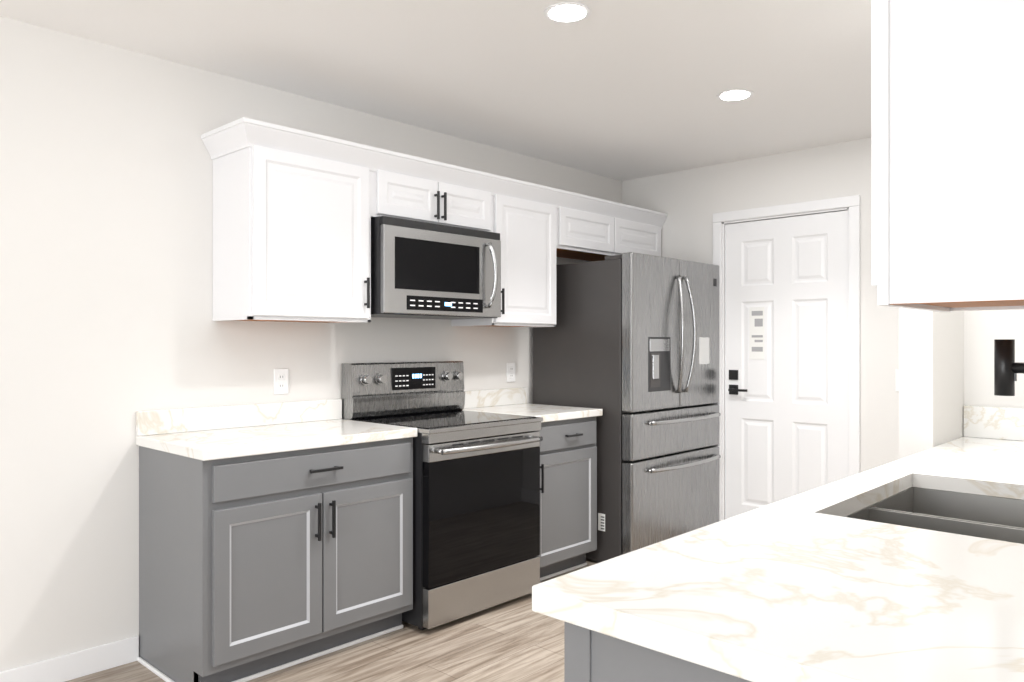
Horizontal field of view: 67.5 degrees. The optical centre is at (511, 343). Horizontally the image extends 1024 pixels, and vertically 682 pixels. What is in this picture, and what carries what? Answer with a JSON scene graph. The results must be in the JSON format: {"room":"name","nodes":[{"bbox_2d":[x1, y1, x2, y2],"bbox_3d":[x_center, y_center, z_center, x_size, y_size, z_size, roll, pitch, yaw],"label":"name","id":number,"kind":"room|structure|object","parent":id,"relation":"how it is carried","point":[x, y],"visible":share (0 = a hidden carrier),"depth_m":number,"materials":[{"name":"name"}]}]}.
{"room":"kitchen","nodes":[
{"label":"kitchen","id":0,"kind":"room"},
{"bbox_2d":[0,16,621,671],"bbox_3d":[-2.079,0.050,2.656,0.150,2.480,8.550,0,0,43],"label":"wall","id":1,"kind":"structure","parent":0,"point":[108,326],"depth_m":3.06,"materials":[{"name":"white paint"}]},
{"bbox_2d":[0,635,138,681],"bbox_3d":[-3.239,1.240,1.308,0.014,0.100,4.996,0,0,43],"label":"baseboard","id":2,"kind":"structure","parent":1,"relation":"attached to","point":[75,665],"depth_m":2.96,"materials":[{"name":"white wood"}]},
{"bbox_2d":[274,369,287,394],"bbox_3d":[-1.083,0.177,3.594,0.010,0.120,0.075,0,0,43],"label":"electrical outlet","id":3,"kind":"object","parent":1,"relation":"attached to","point":[280,381],"visible":1,"depth_m":3.59,"materials":[{"name":"white plastic"}]},
{"bbox_2d":[209,117,376,323],"bbox_3d":[-0.978,-0.505,3.457,0.347,0.788,0.605,0,0,43],"label":"upper cabinet","id":4,"kind":"object","parent":1,"relation":"attached to","point":[295,211],"depth_m":3.28,"materials":[{"name":"white wood"}]},
{"bbox_2d":[377,149,440,223],"bbox_3d":[-0.633,-0.753,3.823,0.347,0.292,0.400,0,0,43],"label":"upper cabinet","id":5,"kind":"object","parent":1,"relation":"attached to","point":[408,186],"depth_m":3.71,"materials":[{"name":"white wood"}]},
{"bbox_2d":[371,216,500,319],"bbox_3d":[-0.448,-0.365,3.933,0.463,0.454,0.780,0,0,43],"label":"microwave","id":6,"kind":"object","parent":5,"relation":"attached to","point":[422,270],"visible":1,"depth_m":3.75,"materials":[{"name":"silver metal"}]},
{"bbox_2d":[441,162,496,232],"bbox_3d":[-0.359,-0.753,4.113,0.347,0.292,0.400,0,0,43],"label":"upper cabinet","id":7,"kind":"object","parent":1,"relation":"attached to","point":[468,196],"depth_m":4.00,"materials":[{"name":"white wood"}]},
{"bbox_2d":[451,175,560,327],"bbox_3d":[-0.036,-0.505,4.455,0.347,0.788,0.540,0,0,43],"label":"upper cabinet","id":8,"kind":"object","parent":1,"relation":"attached to","point":[528,214],"depth_m":4.34,"materials":[{"name":"white wood"}]},
{"bbox_2d":[507,363,514,381],"bbox_3d":[-0.005,0.177,4.735,0.010,0.120,0.075,0,0,43],"label":"electrical outlet","id":9,"kind":"object","parent":1,"relation":"attached to","point":[510,372],"visible":1,"depth_m":4.73,"materials":[{"name":"white plastic"}]},
{"bbox_2d":[561,190,616,259],"bbox_3d":[0.343,-0.741,4.856,0.347,0.317,0.563,0,0,43],"label":"upper cabinet","id":10,"kind":"object","parent":1,"relation":"attached to","point":[588,224],"depth_m":4.75,"materials":[{"name":"white wood"}]},
{"bbox_2d":[585,203,664,260],"bbox_3d":[0.735,-0.741,5.272,0.347,0.317,0.580,0,0,43],"label":"upper cabinet","id":11,"kind":"object","parent":1,"relation":"attached to","point":[638,229],"depth_m":5.14,"materials":[{"name":"white wood"}]},
{"bbox_2d":[65,559,599,681],"bbox_3d":[0.467,1.340,0.254,7.150,0.100,8.550,0,0,43],"label":"floor","id":12,"kind":"structure","parent":0,"point":[518,639],"depth_m":3.16,"materials":[{"name":"brown wood"}]},
{"bbox_2d":[137,437,412,681],"bbox_3d":[-0.970,0.853,3.260,0.629,0.875,0.975,0,0,43],"label":"base cabinet","id":13,"kind":"object","parent":12,"relation":"on","point":[253,567],"visible":1,"depth_m":2.98,"materials":[{"name":"grey wood"}]},
{"bbox_2d":[136,399,416,460],"bbox_3d":[-0.976,0.345,3.268,0.610,0.140,0.976,0,0,43],"label":"countertop","id":14,"kind":"structure","parent":13,"relation":"on","point":[212,433],"depth_m":3.24,"materials":[{"name":"stone"}]},
{"bbox_2d":[342,361,542,629],"bbox_3d":[-0.325,0.694,3.849,0.738,1.192,0.760,0,0,43],"label":"range","id":15,"kind":"object","parent":12,"relation":"on","point":[476,511],"visible":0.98,"depth_m":3.67,"materials":[{"name":"silver metal"}]},
{"bbox_2d":[538,416,596,580],"bbox_3d":[0.092,0.853,4.386,0.629,0.875,0.591,0,0,43],"label":"base cabinet","id":16,"kind":"object","parent":12,"relation":"on","point":[568,495],"visible":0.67,"depth_m":4.22,"materials":[{"name":"grey wood"}]},
{"bbox_2d":[463,387,602,422],"bbox_3d":[0.092,0.345,4.399,0.610,0.140,0.610,0,0,43],"label":"countertop","id":17,"kind":"structure","parent":16,"relation":"on","point":[512,401],"depth_m":4.46,"materials":[{"name":"stone"}]},
{"bbox_2d":[533,252,720,561],"bbox_3d":[0.776,0.386,4.915,0.831,1.808,1.010,0,0,43],"label":"fridge","id":18,"kind":"object","parent":12,"relation":"on","point":[628,344],"visible":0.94,"depth_m":4.54,"materials":[{"name":"grey metal"}]},
{"bbox_2d":[564,621,750,681],"bbox_3d":[1.175,0.853,1.944,0.635,0.875,2.594,0,0,43],"label":"base cabinet","id":19,"kind":"object","parent":12,"relation":"on","point":[591,655],"depth_m":1.13,"materials":[{"name":"grey wood"}]},
{"bbox_2d":[532,405,1023,681],"bbox_3d":[1.162,0.332,1.930,0.636,0.164,2.634,0,0,43],"label":"countertop","id":20,"kind":"structure","parent":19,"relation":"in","point":[815,585],"depth_m":1.17,"materials":[{"name":"stone"}]},
{"bbox_2d":[845,487,1023,543],"bbox_3d":[1.069,0.525,1.817,0.444,0.219,0.734,0,0,43],"label":"sink","id":21,"kind":"object","parent":20,"relation":"attached to","point":[989,517],"visible":0.1,"depth_m":2.05,"materials":[{"name":"silver metal"}]},
{"bbox_2d":[994,339,1023,395],"bbox_3d":[1.204,0.182,1.711,0.214,0.384,0.082,0,0,43],"label":"faucet","id":22,"kind":"object","parent":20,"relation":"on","point":[1007,368],"visible":1,"depth_m":1.75,"materials":[{"name":"black metal"}]},
{"bbox_2d":[0,0,870,180],"bbox_3d":[0.467,-1.240,0.254,7.150,0.100,8.550,0,0,43],"label":"ceiling","id":23,"kind":"structure","parent":0,"point":[622,90],"depth_m":3.24,"materials":[{"name":"white paint"}]},
{"bbox_2d":[544,2,590,22],"bbox_3d":[0.199,-1.187,2.750,0.170,0.006,0.170,0,0,43],"label":"recessed light","id":24,"kind":"object","parent":23,"relation":"in","point":[567,12],"visible":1,"depth_m":2.74,"materials":[{"name":"white plastic"}]},
{"bbox_2d":[717,89,753,100],"bbox_3d":[1.066,-1.187,3.661,0.170,0.006,0.170,0,0,43],"label":"recessed light","id":25,"kind":"object","parent":23,"relation":"in","point":[735,95],"visible":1,"depth_m":3.65,"materials":[{"name":"white plastic"}]},
{"bbox_2d":[622,137,898,472],"bbox_3d":[1.712,0.050,4.854,2.345,2.480,0.150,0,0,43],"label":"wall","id":26,"kind":"structure","parent":0,"point":[689,202],"depth_m":4.66,"materials":[{"name":"white paint"}]},
{"bbox_2d":[725,210,846,518],"bbox_3d":[1.685,0.248,4.776,0.785,2.068,0.090,0,0,43],"label":"door","id":27,"kind":"structure","parent":26,"relation":"in","point":[785,357],"depth_m":4.78,"materials":[{"name":"painted wood"},{"name":"black metal"}]},
{"bbox_2d":[713,195,859,520],"bbox_3d":[1.713,0.213,4.806,0.939,2.154,0.118,0,0,43],"label":"door frame","id":28,"kind":"structure","parent":26,"relation":"attached to","point":[850,203],"depth_m":4.51,"materials":[{"name":"white wood"}]},
{"bbox_2d":[895,369,898,391],"bbox_3d":[2.223,0.207,4.255,0.175,0.125,0.018,0,0,43],"label":"light switch","id":29,"kind":"object","parent":26,"relation":"attached to","point":[896,380],"visible":0.17,"depth_m":4.31,"materials":[{"name":"white plastic"}]},
{"bbox_2d":[899,308,1023,458],"bbox_3d":[3.725,0.050,1.888,4.655,2.480,1.700,0,0,43],"label":"wall","id":30,"kind":"structure","parent":0,"point":[946,367],"depth_m":2.92,"materials":[{"name":"white paint"}]},
{"bbox_3d":[1.544,0.050,1.781,0.120,2.480,2.330,0,0,43],"label":"wall","id":31,"kind":"structure","parent":0,"visible":0},
{"bbox_2d":[871,0,1023,311],"bbox_3d":[1.056,-0.575,1.643,0.396,0.990,0.488,0,0,43],"label":"upper cabinet","id":32,"kind":"object","parent":31,"relation":"attached to","point":[947,155],"visible":1,"depth_m":1.51,"materials":[{"name":"painted wood"},{"name":"white paint"}]}
]}

